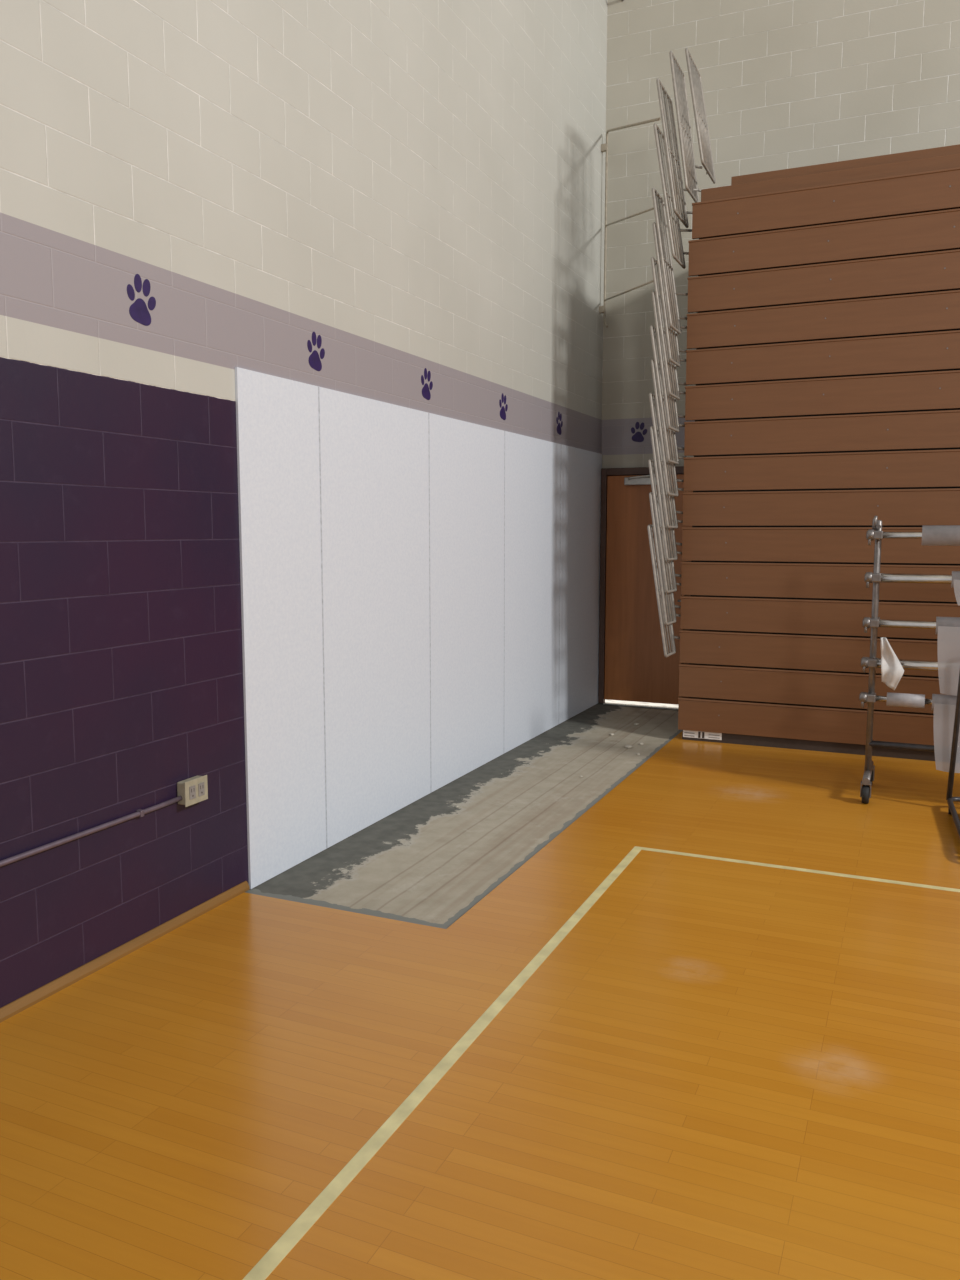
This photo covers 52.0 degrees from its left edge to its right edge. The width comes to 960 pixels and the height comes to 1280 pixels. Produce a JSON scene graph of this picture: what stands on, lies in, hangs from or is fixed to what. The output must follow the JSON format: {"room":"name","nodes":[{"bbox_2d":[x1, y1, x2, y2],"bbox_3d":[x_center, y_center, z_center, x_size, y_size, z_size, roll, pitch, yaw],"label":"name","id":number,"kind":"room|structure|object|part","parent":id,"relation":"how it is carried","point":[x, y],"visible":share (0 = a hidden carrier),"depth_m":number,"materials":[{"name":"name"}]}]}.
{"room":"sports hall","nodes":[
{"label":"sports hall","id":0,"kind":"room"},
{"bbox_2d":[0,0,606,1007],"bbox_3d":[-1.356,-2.689,3.722,0.200,8.200,12.200,3,7,24],"label":"wall","id":1,"kind":"structure","parent":0,"point":[411,187],"depth_m":4.09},
{"bbox_2d":[0,796,181,866],"bbox_3d":[-2.385,0.942,1.518,0.030,0.029,5.625,3,7,24],"label":"conduit pipe","id":2,"kind":"object","parent":1,"relation":"attached to","point":[139,813],"visible":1,"depth_m":3.61,"materials":[{"name":"grey metal"}]},
{"bbox_2d":[0,881,249,1022],"bbox_3d":[-2.402,1.458,1.547,0.022,0.038,6.560,3,7,24],"label":"baseboard","id":3,"kind":"structure","parent":1,"relation":"attached to","point":[30,999],"depth_m":3.77,"materials":[{"name":"brown wood"}]},
{"bbox_2d":[127,274,155,325],"bbox_3d":[-1.296,-1.301,3.769,0.004,0.186,0.154,3,7,24],"label":"print","id":4,"kind":"object","parent":1,"relation":"attached to","point":[139,312],"visible":1,"depth_m":3.76,"materials":[{"name":"purple paint"}]},
{"bbox_2d":[177,775,207,806],"bbox_3d":[-1.204,0.629,4.123,0.054,0.105,0.140,3,7,24],"label":"outlet box","id":5,"kind":"object","parent":1,"relation":"attached to","point":[193,790],"visible":1,"depth_m":4.09,"materials":[{"name":"beige plastic"}]},
{"bbox_2d":[189,785,195,799],"bbox_3d":[-1.192,0.633,4.088,0.004,0.055,0.036,3,7,24],"label":"socket","id":6,"kind":"object","parent":5,"relation":"attached to","point":[192,788],"depth_m":4.09,"materials":[{"name":"beige plastic"}]},
{"bbox_2d":[198,782,204,796],"bbox_3d":[-1.170,0.627,4.138,0.004,0.055,0.036,3,7,24],"label":"socket","id":7,"kind":"object","parent":5,"relation":"attached to","point":[201,785],"depth_m":4.14,"materials":[{"name":"beige plastic"}]},
{"bbox_2d":[235,367,326,888],"bbox_3d":[-0.931,-0.051,4.710,0.014,2.353,0.644,3,7,24],"label":"wall panel","id":8,"kind":"object","parent":1,"relation":"attached to","point":[278,418],"visible":1,"depth_m":4.67,"materials":[{"name":"white plastic"}]},
{"bbox_2d":[307,332,324,370],"bbox_3d":[-0.809,-1.422,4.856,0.004,0.186,0.154,3,7,24],"label":"print","id":9,"kind":"object","parent":1,"relation":"attached to","point":[314,360],"visible":1,"depth_m":4.85,"materials":[{"name":"purple paint"}]},
{"bbox_2d":[319,387,430,847],"bbox_3d":[-0.556,-0.145,5.548,0.014,2.353,1.197,3,7,24],"label":"wall panel","id":10,"kind":"object","parent":1,"relation":"attached to","point":[375,454],"visible":1,"depth_m":5.46,"materials":[{"name":"white plastic"}]},
{"bbox_2d":[421,368,432,399],"bbox_3d":[-0.321,-1.544,5.944,0.004,0.186,0.154,3,7,24],"label":"print","id":11,"kind":"object","parent":1,"relation":"attached to","point":[426,394],"visible":1,"depth_m":5.94,"materials":[{"name":"purple paint"}]},
{"bbox_2d":[429,413,504,791],"bbox_3d":[-0.069,-0.266,6.635,0.014,2.353,1.193,3,7,24],"label":"wall panel","id":12,"kind":"object","parent":1,"relation":"attached to","point":[467,459],"visible":1,"depth_m":6.57,"materials":[{"name":"white plastic"}]},
{"bbox_2d":[499,393,507,419],"bbox_3d":[0.167,-1.665,7.033,0.004,0.186,0.154,3,7,24],"label":"print","id":13,"kind":"object","parent":1,"relation":"attached to","point":[502,411],"visible":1,"depth_m":7.03,"materials":[{"name":"purple paint"}]},
{"bbox_2d":[504,431,560,752],"bbox_3d":[0.421,-0.388,7.729,0.014,2.353,1.213,3,7,24],"label":"wall panel","id":14,"kind":"object","parent":1,"relation":"attached to","point":[532,465],"visible":1,"depth_m":7.67,"materials":[{"name":"white plastic"}]},
{"bbox_2d":[556,412,562,434],"bbox_3d":[0.655,-1.787,8.123,0.004,0.186,0.154,3,7,24],"label":"print","id":15,"kind":"object","parent":1,"relation":"attached to","point":[559,426],"visible":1,"depth_m":8.12,"materials":[{"name":"purple paint"}]},
{"bbox_2d":[559,444,601,723],"bbox_3d":[0.901,-0.508,8.803,0.014,2.353,1.148,3,7,24],"label":"wall panel","id":16,"kind":"object","parent":1,"relation":"attached to","point":[580,468],"visible":1,"depth_m":8.74,"materials":[{"name":"white plastic"}]},
{"bbox_2d":[245,703,682,928],"bbox_3d":[0.497,0.906,6.773,1.045,0.004,5.480,3,7,24],"label":"floor","id":17,"kind":"structure","parent":0,"point":[428,862],"depth_m":5.50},
{"bbox_2d":[0,731,959,1279],"bbox_3d":[5.089,1.567,1.199,14.000,0.100,12.000,3,7,24],"label":"floor","id":18,"kind":"structure","parent":0,"point":[722,1070],"depth_m":3.00,"materials":[{"name":"brown wood"}]},
{"bbox_2d":[242,846,642,1279],"bbox_3d":[-0.775,1.477,1.550,0.045,0.001,7.885,3,7,24],"label":"floor line","id":19,"kind":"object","parent":18,"relation":"on","point":[298,1229],"depth_m":2.83,"materials":[{"name":"paint"}]},
{"bbox_2d":[599,48,959,760],"bbox_3d":[3.694,-1.746,7.077,6.400,5.181,1.591,3,7,24],"label":"bleachers","id":20,"kind":"object","parent":18,"relation":"on","point":[824,331],"visible":0.98,"depth_m":7.16,"materials":[{"name":"wood"}]},
{"bbox_3d":[1.418,-0.381,7.560,0.212,1.002,0.340,3,7,24],"label":"guard rail","id":21,"kind":"part","parent":20,"relation":"part of","materials":[{"name":"grey metal"}]},
{"bbox_3d":[1.422,-0.622,7.532,0.203,1.002,0.340,3,7,24],"label":"guard rail","id":22,"kind":"part","parent":20,"relation":"part of","materials":[{"name":"grey metal"}]},
{"bbox_3d":[1.417,-0.864,7.507,0.215,1.002,0.340,3,7,24],"label":"guard rail","id":23,"kind":"part","parent":20,"relation":"part of","materials":[{"name":"grey metal"}]},
{"bbox_3d":[1.421,-1.105,7.478,0.206,1.002,0.340,3,7,24],"label":"guard rail","id":24,"kind":"part","parent":20,"relation":"part of","materials":[{"name":"grey metal"}]},
{"bbox_3d":[1.415,-1.347,7.454,0.218,1.002,0.340,3,7,24],"label":"guard rail","id":25,"kind":"part","parent":20,"relation":"part of","materials":[{"name":"grey metal"}]},
{"bbox_3d":[1.419,-1.588,7.425,0.209,1.002,0.340,3,7,24],"label":"guard rail","id":26,"kind":"part","parent":20,"relation":"part of","materials":[{"name":"grey metal"}]},
{"bbox_3d":[1.414,-1.830,7.401,0.221,1.002,0.340,3,7,24],"label":"guard rail","id":27,"kind":"part","parent":20,"relation":"part of","materials":[{"name":"grey metal"}]},
{"bbox_3d":[1.417,-2.071,7.372,0.212,1.002,0.340,3,7,24],"label":"guard rail","id":28,"kind":"part","parent":20,"relation":"part of","materials":[{"name":"grey metal"}]},
{"bbox_3d":[1.412,-2.313,7.347,0.224,1.002,0.340,3,7,24],"label":"guard rail","id":29,"kind":"part","parent":20,"relation":"part of","materials":[{"name":"grey metal"}]},
{"bbox_3d":[1.416,-2.554,7.319,0.216,1.002,0.340,3,7,24],"label":"guard rail","id":30,"kind":"part","parent":20,"relation":"part of","materials":[{"name":"grey metal"}]},
{"bbox_3d":[1.411,-2.796,7.294,0.227,1.002,0.340,3,7,24],"label":"guard rail","id":31,"kind":"part","parent":20,"relation":"part of","materials":[{"name":"grey metal"}]},
{"bbox_3d":[1.436,-3.281,7.306,0.233,0.962,0.400,3,7,24],"label":"guard rail","id":32,"kind":"part","parent":20,"relation":"part of","materials":[{"name":"grey metal"}]},
{"bbox_3d":[1.473,-3.618,7.351,0.233,0.962,0.460,3,7,24],"label":"guard rail","id":33,"kind":"part","parent":20,"relation":"part of","materials":[{"name":"grey metal"}]},
{"bbox_3d":[1.556,-3.844,7.437,0.175,0.992,0.470,3,7,24],"label":"guard rail","id":34,"kind":"part","parent":20,"relation":"part of","materials":[{"name":"grey metal"}]},
{"bbox_3d":[1.687,-3.978,7.512,0.162,0.842,0.520,3,7,24],"label":"guard rail","id":35,"kind":"part","parent":20,"relation":"part of","materials":[{"name":"grey metal"}]},
{"bbox_2d":[641,847,959,891],"bbox_3d":[6.542,1.362,2.580,12.480,0.001,0.040,3,7,24],"label":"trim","id":36,"kind":"structure","parent":18,"relation":"on","point":[643,848],"depth_m":4.77,"materials":[{"name":"paint"}]},
{"bbox_2d":[859,516,951,803],"bbox_3d":[3.349,0.151,5.649,2.165,1.727,0.560,3,7,24],"label":"storage rack","id":37,"kind":"object","parent":18,"relation":"on","point":[870,697],"visible":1,"depth_m":5.93,"materials":[{"name":"metal"}]},
{"bbox_3d":[2.397,0.048,6.025,0.055,1.607,0.090,3,7,24],"label":"upright post","id":38,"kind":"part","parent":37,"relation":"part of","materials":[{"name":"metal"}]},
{"bbox_2d":[880,637,903,690],"bbox_3d":[2.468,0.146,5.903,0.141,0.321,0.050,3,7,24],"label":"rag","id":39,"kind":"object","parent":37,"relation":"hanging from","point":[892,670],"visible":1,"depth_m":5.91,"materials":[{"name":"white fabric"}]},
{"bbox_2d":[886,692,924,707],"bbox_3d":[2.567,0.363,5.942,0.210,0.082,0.083,3,7,24],"label":"cover","id":40,"kind":"object","parent":37,"relation":"on","point":[893,699],"visible":1,"depth_m":5.91,"materials":[{"name":"grey plastic"}]},
{"bbox_2d":[921,525,959,545],"bbox_3d":[3.377,-0.580,5.476,1.680,0.118,0.121,3,7,24],"label":"cover","id":41,"kind":"object","parent":37,"relation":"on","point":[936,535],"visible":0.97,"depth_m":5.73,"materials":[{"name":"grey plastic"}]},
{"bbox_2d":[932,694,959,772],"bbox_3d":[3.426,0.583,5.569,1.600,0.452,0.126,3,7,24],"label":"cover","id":42,"kind":"object","parent":37,"relation":"hanging from","point":[944,706],"visible":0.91,"depth_m":5.82,"materials":[{"name":"white fabric"}]},
{"bbox_2d":[936,617,959,695],"bbox_3d":[3.426,0.124,5.518,1.600,0.454,0.132,3,7,24],"label":"cover","id":43,"kind":"object","parent":37,"relation":"hanging from","point":[947,628],"visible":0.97,"depth_m":5.77,"materials":[{"name":"white fabric"}]},
{"bbox_2d":[951,571,959,604],"bbox_3d":[3.458,-0.271,5.460,1.530,0.196,0.122,3,7,24],"label":"cover","id":44,"kind":"object","parent":37,"relation":"hanging from","point":[955,584],"visible":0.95,"depth_m":5.72,"materials":[{"name":"grey plastic"}]},
{"bbox_2d":[946,672,959,836],"bbox_3d":[2.845,0.587,5.174,0.659,0.965,1.118,3,7,24],"label":"cart","id":45,"kind":"object","parent":18,"relation":"on","point":[951,809],"visible":1,"depth_m":5.70,"materials":[{"name":"metal"}]},
{"bbox_3d":[2.848,1.007,5.219,0.654,0.030,1.118,3,7,24],"label":"frame","id":46,"kind":"part","parent":45,"relation":"part of","materials":[{"name":"metal"}]},
{"bbox_2d":[601,0,959,475],"bbox_3d":[7.570,-2.977,6.299,14.000,8.200,0.200,3,7,24],"label":"wall","id":47,"kind":"structure","parent":0,"point":[787,84],"depth_m":8.39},
{"bbox_2d":[631,422,646,441],"bbox_3d":[1.461,-1.910,9.046,0.154,0.186,0.004,3,7,24],"label":"print","id":48,"kind":"object","parent":47,"relation":"attached to","point":[637,437],"visible":1,"depth_m":9.05,"materials":[{"name":"purple paint"}]},
{"bbox_2d":[598,466,692,709],"bbox_3d":[1.568,-0.471,9.077,0.975,2.218,0.145,3,7,24],"label":"door","id":49,"kind":"structure","parent":47,"relation":"in","point":[634,669],"depth_m":9.17,"materials":[{"name":"brown wood"}]}
]}

